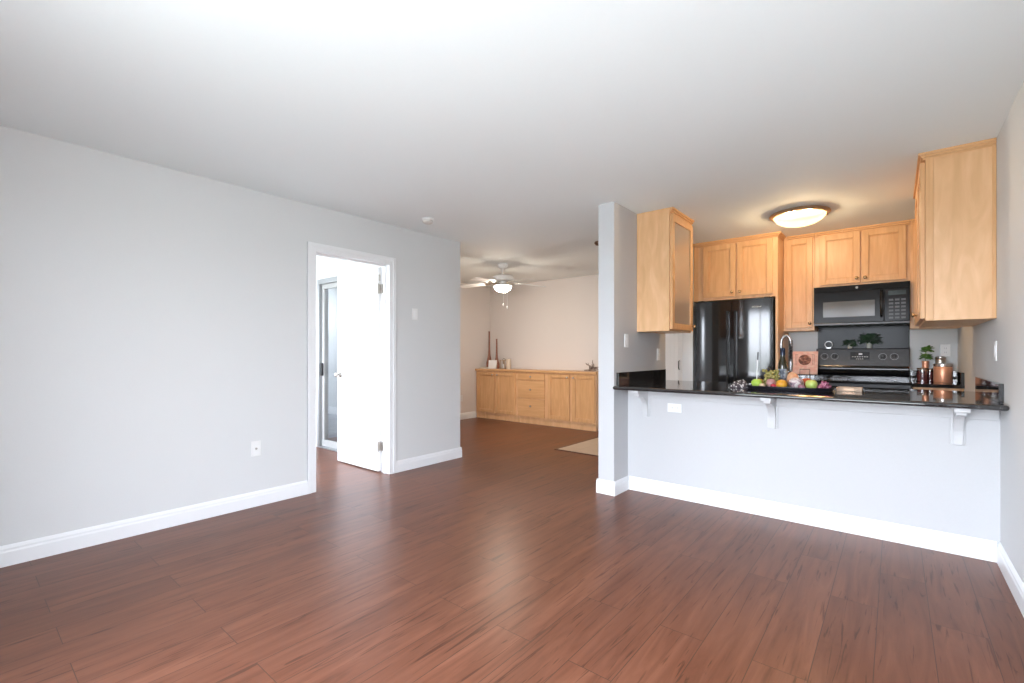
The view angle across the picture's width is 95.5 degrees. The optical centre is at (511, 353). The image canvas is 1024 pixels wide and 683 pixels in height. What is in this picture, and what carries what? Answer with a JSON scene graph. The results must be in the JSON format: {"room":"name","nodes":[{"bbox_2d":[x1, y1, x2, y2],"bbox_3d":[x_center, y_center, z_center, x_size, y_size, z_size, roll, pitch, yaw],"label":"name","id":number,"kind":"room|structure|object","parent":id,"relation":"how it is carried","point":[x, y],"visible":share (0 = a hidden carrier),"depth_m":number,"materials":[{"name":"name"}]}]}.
{"room":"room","nodes":[
{"label":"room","id":0,"kind":"room"},
{"bbox_2d":[0,125,459,545],"bbox_3d":[-1.938,-0.039,3.739,0.115,2.440,4.110,0,0,39],"label":"wall","id":1,"kind":"structure","parent":0,"point":[153,318],"depth_m":3.14,"materials":[{"name":"grey paint"}]},
{"bbox_2d":[0,480,307,567],"bbox_3d":[-2.454,1.123,3.009,0.015,0.115,2.328,0,0,39],"label":"baseboard","id":2,"kind":"structure","parent":1,"relation":"attached to","point":[29,550],"depth_m":3.03,"materials":[{"name":"white wood"}]},
{"bbox_2d":[251,440,260,456],"bbox_3d":[-1.975,0.736,3.594,0.012,0.115,0.070,0,0,39],"label":"cable plate","id":3,"kind":"object","parent":1,"relation":"attached to","point":[255,445],"visible":1,"depth_m":3.59,"materials":[{"name":"white plastic"}]},
{"bbox_2d":[307,241,395,493],"bbox_3d":[-1.480,0.121,4.290,0.143,2.120,0.895,0,0,39],"label":"door frame","id":4,"kind":"structure","parent":1,"relation":"attached to","point":[312,248],"depth_m":4.54,"materials":[{"name":"white wood"}]},
{"bbox_2d":[334,268,382,470],"bbox_3d":[-1.585,0.160,4.840,0.800,2.018,0.168,0,0,39],"label":"door","id":5,"kind":"structure","parent":1,"relation":"in","point":[360,444],"depth_m":4.80,"materials":[{"name":"white paint"}]},
{"bbox_2d":[412,308,417,319],"bbox_3d":[-0.998,-0.404,4.784,0.009,0.115,0.070,0,0,39],"label":"light switch","id":6,"kind":"object","parent":1,"relation":"attached to","point":[414,310],"visible":1,"depth_m":4.78,"materials":[{"name":"white plastic"}]},
{"bbox_2d":[396,447,461,472],"bbox_3d":[-0.861,1.123,4.946,0.015,0.115,0.905,0,0,39],"label":"baseboard","id":7,"kind":"structure","parent":1,"relation":"attached to","point":[437,457],"depth_m":4.91,"materials":[{"name":"white wood"}]},
{"bbox_2d":[316,256,380,445],"bbox_3d":[-2.057,-0.039,5.629,2.470,2.440,0.120,0,0,39],"label":"wall","id":8,"kind":"structure","parent":0,"point":[326,267],"depth_m":5.68,"materials":[{"name":"white paint"}]},
{"bbox_2d":[317,267,380,451],"bbox_3d":[-1.867,0.129,5.458,1.420,2.105,0.125,0,0,39],"label":"door frame","id":9,"kind":"structure","parent":8,"relation":"in","point":[323,285],"depth_m":5.84,"materials":[{"name":"white wood"}]},
{"bbox_2d":[460,283,489,416],"bbox_3d":[-1.417,-0.039,7.768,0.120,2.440,3.005,0,0,39],"label":"wall","id":10,"kind":"structure","parent":0,"point":[474,301],"depth_m":8.52,"materials":[{"name":"beige paint"}]},
{"bbox_2d":[460,411,475,419],"bbox_3d":[-1.454,1.123,7.617,0.015,0.115,2.465,0,0,39],"label":"baseboard","id":11,"kind":"structure","parent":10,"relation":"attached to","point":[467,415],"depth_m":8.41,"materials":[{"name":"white wood"}]},
{"bbox_2d":[0,0,1023,286],"bbox_3d":[-0.336,-1.309,4.258,7.070,0.100,7.350,0,0,39],"label":"ceiling","id":12,"kind":"structure","parent":0,"point":[507,125],"depth_m":2.28,"materials":[{"name":"white paint"}]},
{"bbox_2d":[422,217,433,224],"bbox_3d":[-0.790,-1.237,4.367,0.116,0.042,0.116,0,0,39],"label":"smoke detector","id":13,"kind":"object","parent":12,"relation":"attached to","point":[426,220],"visible":1,"depth_m":4.33,"materials":[{"name":"white plastic"}]},
{"bbox_2d":[460,263,545,308],"bbox_3d":[-0.152,-0.937,6.543,1.255,0.644,1.228,0,0,39],"label":"ceiling fan","id":14,"kind":"object","parent":12,"relation":"hanging from","point":[502,278],"visible":1,"depth_m":6.50,"materials":[{"name":"white plastic"}]},
{"bbox_2d":[769,205,830,227],"bbox_3d":[2.566,-1.198,4.157,0.472,0.122,0.472,0,0,39],"label":"ceiling light","id":15,"kind":"object","parent":12,"relation":"attached to","point":[801,216],"visible":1,"depth_m":4.04,"materials":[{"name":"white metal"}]},
{"bbox_2d":[0,417,1023,682],"bbox_3d":[-0.336,1.228,4.258,7.070,0.106,7.350,0,0,39],"label":"floor","id":16,"kind":"structure","parent":0,"point":[502,561],"depth_m":2.28,"materials":[{"name":"brown wood"}]},
{"bbox_2d":[475,369,597,430],"bbox_3d":[0.415,0.732,7.917,2.510,0.897,0.443,0,0,39],"label":"sideboard","id":17,"kind":"object","parent":16,"relation":"on","point":[556,398],"visible":0.98,"depth_m":7.64,"materials":[{"name":"brown wood"}]},
{"bbox_2d":[486,331,490,366],"bbox_3d":[-0.425,-0.062,8.690,0.106,0.690,0.106,0,0,39],"label":"bottle vase","id":18,"kind":"object","parent":17,"relation":"on","point":[489,355],"visible":0.73,"depth_m":8.67,"materials":[{"name":"ceramic"}]},
{"bbox_2d":[488,360,496,368],"bbox_3d":[-0.354,0.203,8.503,0.166,0.156,0.045,0,0,29],"label":"card","id":19,"kind":"object","parent":17,"relation":"on","point":[492,364],"visible":1,"depth_m":8.49,"materials":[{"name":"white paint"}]},
{"bbox_2d":[495,339,499,368],"bbox_3d":[-0.284,0.008,8.626,0.106,0.550,0.106,0,0,39],"label":"bottle vase","id":20,"kind":"object","parent":17,"relation":"on","point":[496,357],"visible":0.8,"depth_m":8.61,"materials":[{"name":"ceramic"}]},
{"bbox_2d":[499,358,505,368],"bbox_3d":[-0.147,0.187,8.436,0.122,0.192,0.112,0,0,39],"label":"lantern","id":21,"kind":"object","parent":17,"relation":"on","point":[503,358],"visible":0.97,"depth_m":8.41,"materials":[{"name":"beige wood"}]},
{"bbox_2d":[506,359,510,368],"bbox_3d":[-0.063,0.189,8.366,0.084,0.188,0.084,0,0,39],"label":"pillar candle","id":22,"kind":"object","parent":17,"relation":"on","point":[508,361],"visible":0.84,"depth_m":8.33,"materials":[{"name":"beige wax"}]},
{"bbox_2d":[584,360,597,370],"bbox_3d":[1.246,0.191,7.210,0.285,0.174,0.096,0,0,39],"label":"driftwood","id":23,"kind":"object","parent":17,"relation":"on","point":[591,368],"visible":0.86,"depth_m":7.20,"materials":[{"name":"brown wood"}]},
{"bbox_2d":[554,437,597,455],"bbox_3d":[1.605,1.177,6.019,1.280,0.008,1.865,0,0,39],"label":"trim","id":24,"kind":"structure","parent":16,"relation":"on","point":[595,437],"depth_m":5.64,"materials":[{"name":"brown"}]},
{"bbox_2d":[696,296,774,382],"bbox_3d":[2.583,0.292,5.290,0.782,1.766,0.708,0,0,39],"label":"refrigerator","id":25,"kind":"object","parent":16,"relation":"on","point":[730,334],"visible":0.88,"depth_m":5.01,"materials":[{"name":"grey metal"}]},
{"bbox_2d":[693,231,787,379],"bbox_3d":[2.621,-0.042,5.311,0.889,2.434,0.663,0,0,39],"label":"tall cabinet","id":26,"kind":"object","parent":16,"relation":"on","point":[746,267],"visible":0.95,"depth_m":5.04,"materials":[{"name":"brown wood"}]},
{"bbox_2d":[812,348,910,388],"bbox_3d":[3.438,0.562,4.609,0.773,1.226,0.689,0,0,39],"label":"range","id":27,"kind":"object","parent":16,"relation":"on","point":[846,367],"visible":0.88,"depth_m":4.72,"materials":[{"name":"grey metal"}]},
{"bbox_2d":[841,339,856,347],"bbox_3d":[3.556,-0.102,4.898,0.155,0.102,0.074,0,0,39],"label":"potted plant","id":28,"kind":"object","parent":27,"relation":"on","point":[849,343],"visible":1,"depth_m":4.88,"materials":[{"name":"green plant"}]},
{"bbox_2d":[812,378,910,384],"bbox_3d":[3.440,0.276,4.611,0.773,0.023,0.568,0,0,39],"label":"cooktop","id":29,"kind":"object","parent":27,"relation":"in","point":[832,381],"depth_m":4.52,"materials":[{"name":"grey"}]},
{"bbox_2d":[858,333,883,347],"bbox_3d":[3.683,-0.138,4.790,0.233,0.173,0.099,0,0,39],"label":"potted plant","id":30,"kind":"object","parent":27,"relation":"on","point":[869,339],"visible":1,"depth_m":4.78,"materials":[{"name":"green plant"}]},
{"bbox_2d":[911,385,963,390],"bbox_3d":[3.902,0.739,4.283,0.332,0.872,0.623,0,0,39],"label":"base cabinet","id":31,"kind":"object","parent":16,"relation":"on","point":[919,388],"visible":0.02,"depth_m":4.09,"materials":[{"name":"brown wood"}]},
{"bbox_2d":[910,370,964,388],"bbox_3d":[3.908,0.234,4.295,0.340,0.135,0.599,0,0,39],"label":"countertop","id":32,"kind":"structure","parent":31,"relation":"on","point":[958,377],"depth_m":4.15,"materials":[{"name":"black stone"}]},
{"bbox_2d":[917,368,927,380],"bbox_3d":[3.925,0.205,4.450,0.086,0.132,0.086,0,0,39],"label":"jar","id":33,"kind":"object","parent":32,"relation":"on","point":[921,375],"visible":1,"depth_m":4.42,"materials":[{"name":"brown glass"}]},
{"bbox_2d":[919,345,933,370],"bbox_3d":[4.018,0.095,4.513,0.125,0.351,0.072,0,0,39],"label":"potted plant","id":34,"kind":"object","parent":32,"relation":"on","point":[925,364],"visible":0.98,"depth_m":4.50,"materials":[{"name":"green plant"}]},
{"bbox_2d":[927,369,932,380],"bbox_3d":[3.988,0.208,4.440,0.045,0.126,0.045,0,0,39],"label":"jar","id":35,"kind":"object","parent":32,"relation":"on","point":[930,374],"visible":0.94,"depth_m":4.42,"materials":[{"name":"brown glass"}]},
{"bbox_2d":[933,363,952,382],"bbox_3d":[4.015,0.181,4.337,0.138,0.180,0.138,0,0,39],"label":"canister","id":36,"kind":"object","parent":32,"relation":"on","point":[942,372],"visible":0.99,"depth_m":4.29,"materials":[{"name":"orange metal"}]},
{"bbox_2d":[935,356,945,362],"bbox_3d":[4.095,0.148,4.449,0.078,0.245,0.078,0,0,39],"label":"canister","id":37,"kind":"object","parent":36,"relation":"on","point":[938,359],"visible":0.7,"depth_m":4.42,"materials":[{"name":"silver metal"}]},
{"bbox_3d":[3.058,0.739,4.977,0.267,0.872,0.623,0,0,39],"label":"base cabinet","id":38,"kind":"object","parent":16,"relation":"on","visible":0},
{"bbox_2d":[788,368,816,378],"bbox_3d":[3.068,0.234,4.986,0.273,0.135,0.599,0,0,39],"label":"countertop","id":39,"kind":"structure","parent":38,"relation":"on","point":[802,376],"depth_m":5.17,"materials":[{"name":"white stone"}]},
{"bbox_3d":[3.151,0.219,5.002,0.170,0.101,0.134,0,0,39],"label":"book stand","id":40,"kind":"object","parent":39,"relation":"on","visible":0},
{"bbox_2d":[792,351,817,374],"bbox_3d":[3.162,0.103,5.026,0.236,0.248,0.084,0,0,39],"label":"cookbook","id":41,"kind":"object","parent":40,"relation":"on","point":[802,360],"visible":0.88,"depth_m":5.01,"materials":[{"name":"pink paper"}]},
{"bbox_2d":[799,355,810,364],"bbox_3d":[3.159,0.071,5.022,0.116,0.113,0.029,0,0,39],"label":"picture","id":42,"kind":"object","parent":41,"relation":"attached to","point":[803,359],"depth_m":5.02},
{"bbox_2d":[490,274,597,370],"bbox_3d":[1.186,-0.039,7.649,4.290,2.440,0.120,0,0,39],"label":"wall","id":43,"kind":"structure","parent":0,"point":[554,326],"depth_m":8.06,"materials":[{"name":"beige paint"}]},
{"bbox_2d":[598,202,695,495],"bbox_3d":[1.775,-0.039,5.092,0.160,2.440,3.080,0,0,39],"label":"wall","id":44,"kind":"structure","parent":0,"point":[617,224],"depth_m":3.95,"materials":[{"name":"grey paint"}]},
{"bbox_2d":[596,479,615,495],"bbox_3d":[0.786,1.123,3.902,0.175,0.115,0.015,0,0,39],"label":"baseboard","id":45,"kind":"structure","parent":44,"relation":"attached to","point":[606,487],"depth_m":3.90,"materials":[{"name":"white wood"}]},
{"bbox_2d":[624,334,627,346],"bbox_3d":[0.993,-0.109,4.033,0.009,0.115,0.070,0,0,39],"label":"light switch","id":46,"kind":"object","parent":44,"relation":"attached to","point":[625,335],"visible":1,"depth_m":4.02,"materials":[{"name":"white plastic"}]},
{"bbox_2d":[616,369,665,385],"bbox_3d":[1.211,0.216,4.287,0.019,0.110,1.040,0,0,39],"label":"backsplash","id":47,"kind":"structure","parent":44,"relation":"attached to","point":[634,377],"depth_m":4.20,"materials":[{"name":"black stone"}]},
{"bbox_2d":[657,349,659,359],"bbox_3d":[1.441,0.011,4.577,0.008,0.115,0.070,0,0,39],"label":"outlet","id":48,"kind":"object","parent":44,"relation":"attached to","point":[658,350],"visible":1,"depth_m":4.57,"materials":[{"name":"white plastic"}]},
{"bbox_2d":[637,207,695,333],"bbox_3d":[1.438,-0.726,4.302,0.351,1.064,0.550,0,0,39],"label":"upper cabinet","id":49,"kind":"object","parent":44,"relation":"attached to","point":[664,236],"visible":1,"depth_m":4.13,"materials":[{"name":"brown wood"}]},
{"bbox_2d":[665,333,681,380],"bbox_3d":[2.111,0.131,6.760,0.870,2.100,0.078,0,0,39],"label":"door","id":50,"kind":"structure","parent":44,"relation":"in","point":[673,341],"depth_m":6.61,"materials":[{"name":"white paint"}]},
{"bbox_2d":[628,390,999,544],"bbox_3d":[1.922,0.741,3.391,2.259,0.880,0.120,0,0,39],"label":"wall","id":51,"kind":"structure","parent":0,"point":[893,468],"depth_m":3.12,"materials":[{"name":"grey paint"}]},
{"bbox_2d":[630,391,649,416],"bbox_3d":[1.065,0.418,3.860,0.066,0.236,0.245,0,0,39],"label":"corbel","id":52,"kind":"object","parent":51,"relation":"attached to","point":[643,395],"visible":0.84,"depth_m":3.92,"materials":[{"name":"grey paint"}]},
{"bbox_2d":[668,403,681,412],"bbox_3d":[1.326,0.446,3.799,0.115,0.070,0.008,0,0,39],"label":"outlet","id":53,"kind":"object","parent":51,"relation":"attached to","point":[672,407],"visible":1,"depth_m":3.80,"materials":[{"name":"white plastic"}]},
{"bbox_2d":[760,398,777,427],"bbox_3d":[1.799,0.418,3.256,0.066,0.236,0.245,0,0,39],"label":"corbel","id":54,"kind":"object","parent":51,"relation":"attached to","point":[772,410],"visible":0.85,"depth_m":3.32,"materials":[{"name":"grey paint"}]},
{"bbox_2d":[613,369,1009,410],"bbox_3d":[2.064,0.231,3.563,2.258,0.139,1.155,0,0,39],"label":"countertop","id":55,"kind":"structure","parent":51,"relation":"on","point":[988,394],"depth_m":3.14,"materials":[{"name":"black stone"}]},
{"bbox_2d":[729,380,747,387],"bbox_3d":[1.810,0.237,3.691,0.147,0.066,0.154,0,0,39],"label":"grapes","id":56,"kind":"object","parent":55,"relation":"on","point":[740,383],"visible":0.88,"depth_m":3.65,"materials":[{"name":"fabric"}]},
{"bbox_2d":[778,348,787,381],"bbox_3d":[2.190,0.113,3.766,0.068,0.316,0.068,0,0,39],"label":"bottle","id":57,"kind":"object","parent":55,"relation":"on","point":[782,365],"visible":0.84,"depth_m":3.75,"materials":[{"name":"green glass"}]},
{"bbox_2d":[780,335,792,371],"bbox_3d":[2.307,0.056,3.929,0.116,0.430,0.056,0,0,39],"label":"faucet","id":58,"kind":"object","parent":55,"relation":"on","point":[790,363],"visible":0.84,"depth_m":3.90,"materials":[{"name":"silver metal"}]},
{"bbox_2d":[746,384,834,391],"bbox_3d":[2.060,0.258,3.466,0.570,0.026,0.270,0,0,39],"label":"tray","id":59,"kind":"object","parent":55,"relation":"on","point":[750,386],"visible":0.8,"depth_m":3.34,"materials":[{"name":"black"}]},
{"bbox_2d":[751,377,761,385],"bbox_3d":[1.894,0.224,3.602,0.077,0.081,0.077,0,0,39],"label":"apple","id":60,"kind":"object","parent":59,"relation":"on","point":[755,382],"visible":0.66,"depth_m":3.58,"materials":[{"name":"green food"}]},
{"bbox_2d":[756,352,758,378],"bbox_3d":[1.899,0.098,3.598,0.018,0.215,0.011,0,0,39],"label":"stick","id":61,"kind":"object","parent":60,"relation":"on","point":[757,352],"visible":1,"depth_m":3.60,"materials":[{"name":"white plastic"}]},
{"bbox_2d":[762,367,779,385],"bbox_3d":[2.010,0.182,3.611,0.128,0.151,0.062,0,0,39],"label":"grapes","id":62,"kind":"object","parent":59,"relation":"on","point":[768,375],"visible":0.66,"depth_m":3.60,"materials":[{"name":"green food"}]},
{"bbox_2d":[766,377,775,385],"bbox_3d":[1.980,0.222,3.557,0.068,0.085,0.068,0,0,39],"label":"apple","id":63,"kind":"object","parent":59,"relation":"on","point":[769,382],"visible":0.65,"depth_m":3.54,"materials":[{"name":"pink food"}]},
{"bbox_2d":[776,380,786,386],"bbox_3d":[2.010,0.230,3.468,0.074,0.069,0.074,0,0,39],"label":"orange","id":64,"kind":"object","parent":59,"relation":"on","point":[780,383],"visible":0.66,"depth_m":3.44,"materials":[{"name":"orange food"}]},
{"bbox_2d":[786,372,798,386],"bbox_3d":[2.128,0.203,3.526,0.084,0.123,0.084,0,0,39],"label":"peach","id":65,"kind":"object","parent":59,"relation":"on","point":[790,375],"visible":0.49,"depth_m":3.51,"materials":[{"name":"orange food"}]},
{"bbox_2d":[788,377,803,387],"bbox_3d":[2.098,0.222,3.435,0.100,0.086,0.100,0,0,39],"label":"melon","id":66,"kind":"object","parent":59,"relation":"on","point":[793,382],"visible":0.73,"depth_m":3.40,"materials":[{"name":"white food"}]},
{"bbox_2d":[805,379,817,387],"bbox_3d":[2.163,0.221,3.362,0.078,0.088,0.078,0,0,39],"label":"apple","id":67,"kind":"object","parent":59,"relation":"on","point":[811,383],"visible":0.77,"depth_m":3.33,"materials":[{"name":"green food"}]},
{"bbox_2d":[817,380,831,387],"bbox_3d":[2.231,0.225,3.323,0.083,0.076,0.081,0,0,39],"label":"grapes","id":68,"kind":"object","parent":59,"relation":"on","point":[822,384],"visible":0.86,"depth_m":3.30,"materials":[{"name":"purple food"}]},
{"bbox_2d":[836,386,862,391],"bbox_3d":[2.450,0.259,3.377,0.147,0.024,0.151,0,0,39],"label":"wooden tray","id":69,"kind":"object","parent":55,"relation":"on","point":[839,388],"visible":1,"depth_m":3.33,"materials":[{"name":"beige wood"}]},
{"bbox_2d":[629,476,996,562],"bbox_3d":[1.879,1.123,3.339,2.229,0.115,0.015,0,0,39],"label":"baseboard","id":70,"kind":"structure","parent":51,"relation":"attached to","point":[983,549],"depth_m":3.12,"materials":[{"name":"white wood"}]},
{"bbox_2d":[629,391,998,420],"bbox_3d":[1.882,0.342,3.335,2.239,0.078,0.018,0,0,39],"label":"trim","id":71,"kind":"structure","parent":51,"relation":"attached to","point":[993,415],"depth_m":3.10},
{"bbox_2d":[950,408,970,445],"bbox_3d":[2.544,0.418,2.643,0.066,0.236,0.245,0,0,39],"label":"corbel","id":72,"kind":"object","parent":51,"relation":"attached to","point":[958,422],"visible":0.86,"depth_m":2.71,"materials":[{"name":"grey paint"}]},
{"bbox_2d":[788,325,957,379],"bbox_3d":[3.344,-0.039,5.213,2.379,2.440,0.100,0,0,39],"label":"wall","id":73,"kind":"structure","parent":0,"point":[802,341],"depth_m":4.58,"materials":[{"name":"grey paint"}]},
{"bbox_2d":[784,233,817,331],"bbox_3d":[3.146,-0.749,5.073,0.284,1.020,0.363,0,0,39],"label":"upper cabinet","id":74,"kind":"object","parent":73,"relation":"attached to","point":[799,250],"visible":0.98,"depth_m":4.96,"materials":[{"name":"brown wood"}]},
{"bbox_2d":[814,220,909,287],"bbox_3d":[3.551,-0.968,4.740,0.761,0.582,0.363,0,0,39],"label":"upper cabinet","id":75,"kind":"object","parent":73,"relation":"attached to","point":[876,253],"visible":0.95,"depth_m":4.60,"materials":[{"name":"brown wood"}]},
{"bbox_2d":[814,281,909,326],"bbox_3d":[3.523,-0.480,4.706,0.757,0.392,0.451,0,0,39],"label":"microwave","id":76,"kind":"object","parent":75,"relation":"attached to","point":[888,303],"visible":1,"depth_m":4.56,"materials":[{"name":"grey metal"}]},
{"bbox_2d":[818,325,909,348],"bbox_3d":[3.663,-0.076,4.879,0.767,0.414,0.010,0,0,39],"label":"backsplash panel","id":77,"kind":"object","parent":73,"relation":"attached to","point":[895,336],"visible":0.55,"depth_m":4.86,"materials":[{"name":"black"}]},
{"bbox_2d":[910,370,954,381],"bbox_3d":[4.092,0.218,4.519,0.340,0.105,0.019,0,0,39],"label":"backsplash","id":78,"kind":"structure","parent":73,"relation":"attached to","point":[913,373],"depth_m":4.60,"materials":[{"name":"black stone"}]},
{"bbox_2d":[909,219,959,329],"bbox_3d":[3.979,-0.746,4.388,0.347,1.024,0.363,0,0,39],"label":"upper cabinet","id":79,"kind":"object","parent":73,"relation":"attached to","point":[912,326],"visible":0.16,"depth_m":4.39,"materials":[{"name":"brown wood"}]},
{"bbox_2d":[941,344,950,355],"bbox_3d":[4.163,-0.029,4.468,0.070,0.115,0.008,0,0,39],"label":"outlet","id":80,"kind":"object","parent":73,"relation":"attached to","point":[945,348],"visible":0.95,"depth_m":4.46,"materials":[{"name":"white plastic"}]},
{"bbox_2d":[958,81,1023,583],"bbox_3d":[2.240,-0.039,1.912,0.111,2.440,6.600,0,0,39],"label":"wall","id":81,"kind":"structure","parent":0,"point":[975,343],"depth_m":2.44,"materials":[{"name":"grey paint"}]},
{"bbox_2d":[911,137,996,327],"bbox_3d":[3.020,-0.731,3.237,0.366,1.054,1.064,0,0,39],"label":"upper cabinet","id":82,"kind":"object","parent":81,"relation":"attached to","point":[955,194],"visible":1,"depth_m":2.83,"materials":[{"name":"brown wood"}]},
{"bbox_2d":[955,371,964,384],"bbox_3d":[4.031,0.218,4.193,0.020,0.105,0.559,0,0,39],"label":"backsplash","id":83,"kind":"structure","parent":81,"relation":"attached to","point":[959,376],"depth_m":4.03,"materials":[{"name":"black stone"}]},
{"bbox_2d":[975,377,1003,402],"bbox_3d":[2.977,0.218,2.912,0.020,0.105,0.960,0,0,39],"label":"backsplash","id":84,"kind":"structure","parent":81,"relation":"attached to","point":[993,390],"depth_m":2.76,"materials":[{"name":"black stone"}]},
{"bbox_2d":[993,341,996,360],"bbox_3d":[2.842,-0.014,2.738,0.009,0.115,0.070,0,0,39],"label":"light switch","id":85,"kind":"object","parent":81,"relation":"attached to","point":[995,342],"visible":1,"depth_m":2.71,"materials":[{"name":"white plastic"}]},
{"bbox_2d":[997,542,1023,616],"bbox_3d":[1.423,1.123,1.018,0.015,0.115,4.180,0,0,39],"label":"baseboard","id":86,"kind":"structure","parent":81,"relation":"attached to","point":[1015,584],"depth_m":2.31,"materials":[{"name":"white wood"}]},
{"label":"outside","id":87,"kind":"structure","parent":0,"visible":0},
{"bbox_2d":[328,414,337,437],"bbox_3d":[-2.306,1.271,9.733,8.070,0.120,5.900,0,0,39],"label":"floor","id":88,"kind":"structure","parent":87,"point":[332,418],"depth_m":7.81,"materials":[{"name":"concrete"}]},
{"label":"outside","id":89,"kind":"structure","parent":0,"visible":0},
{"bbox_2d":[328,287,337,406],"bbox_3d":[-3.271,-0.054,9.103,4.380,2.530,0.100,0,0,39],"label":"wall","id":90,"kind":"structure","parent":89,"point":[333,292],"depth_m":9.30,"materials":[{"name":"grey paint"}]},
{"bbox_2d":[328,406,337,414],"bbox_3d":[-3.889,1.136,9.533,5.880,0.150,0.020,0,0,39],"label":"baseboard","id":91,"kind":"structure","parent":90,"relation":"attached to","point":[331,410],"depth_m":9.26,"materials":[{"name":"white"}]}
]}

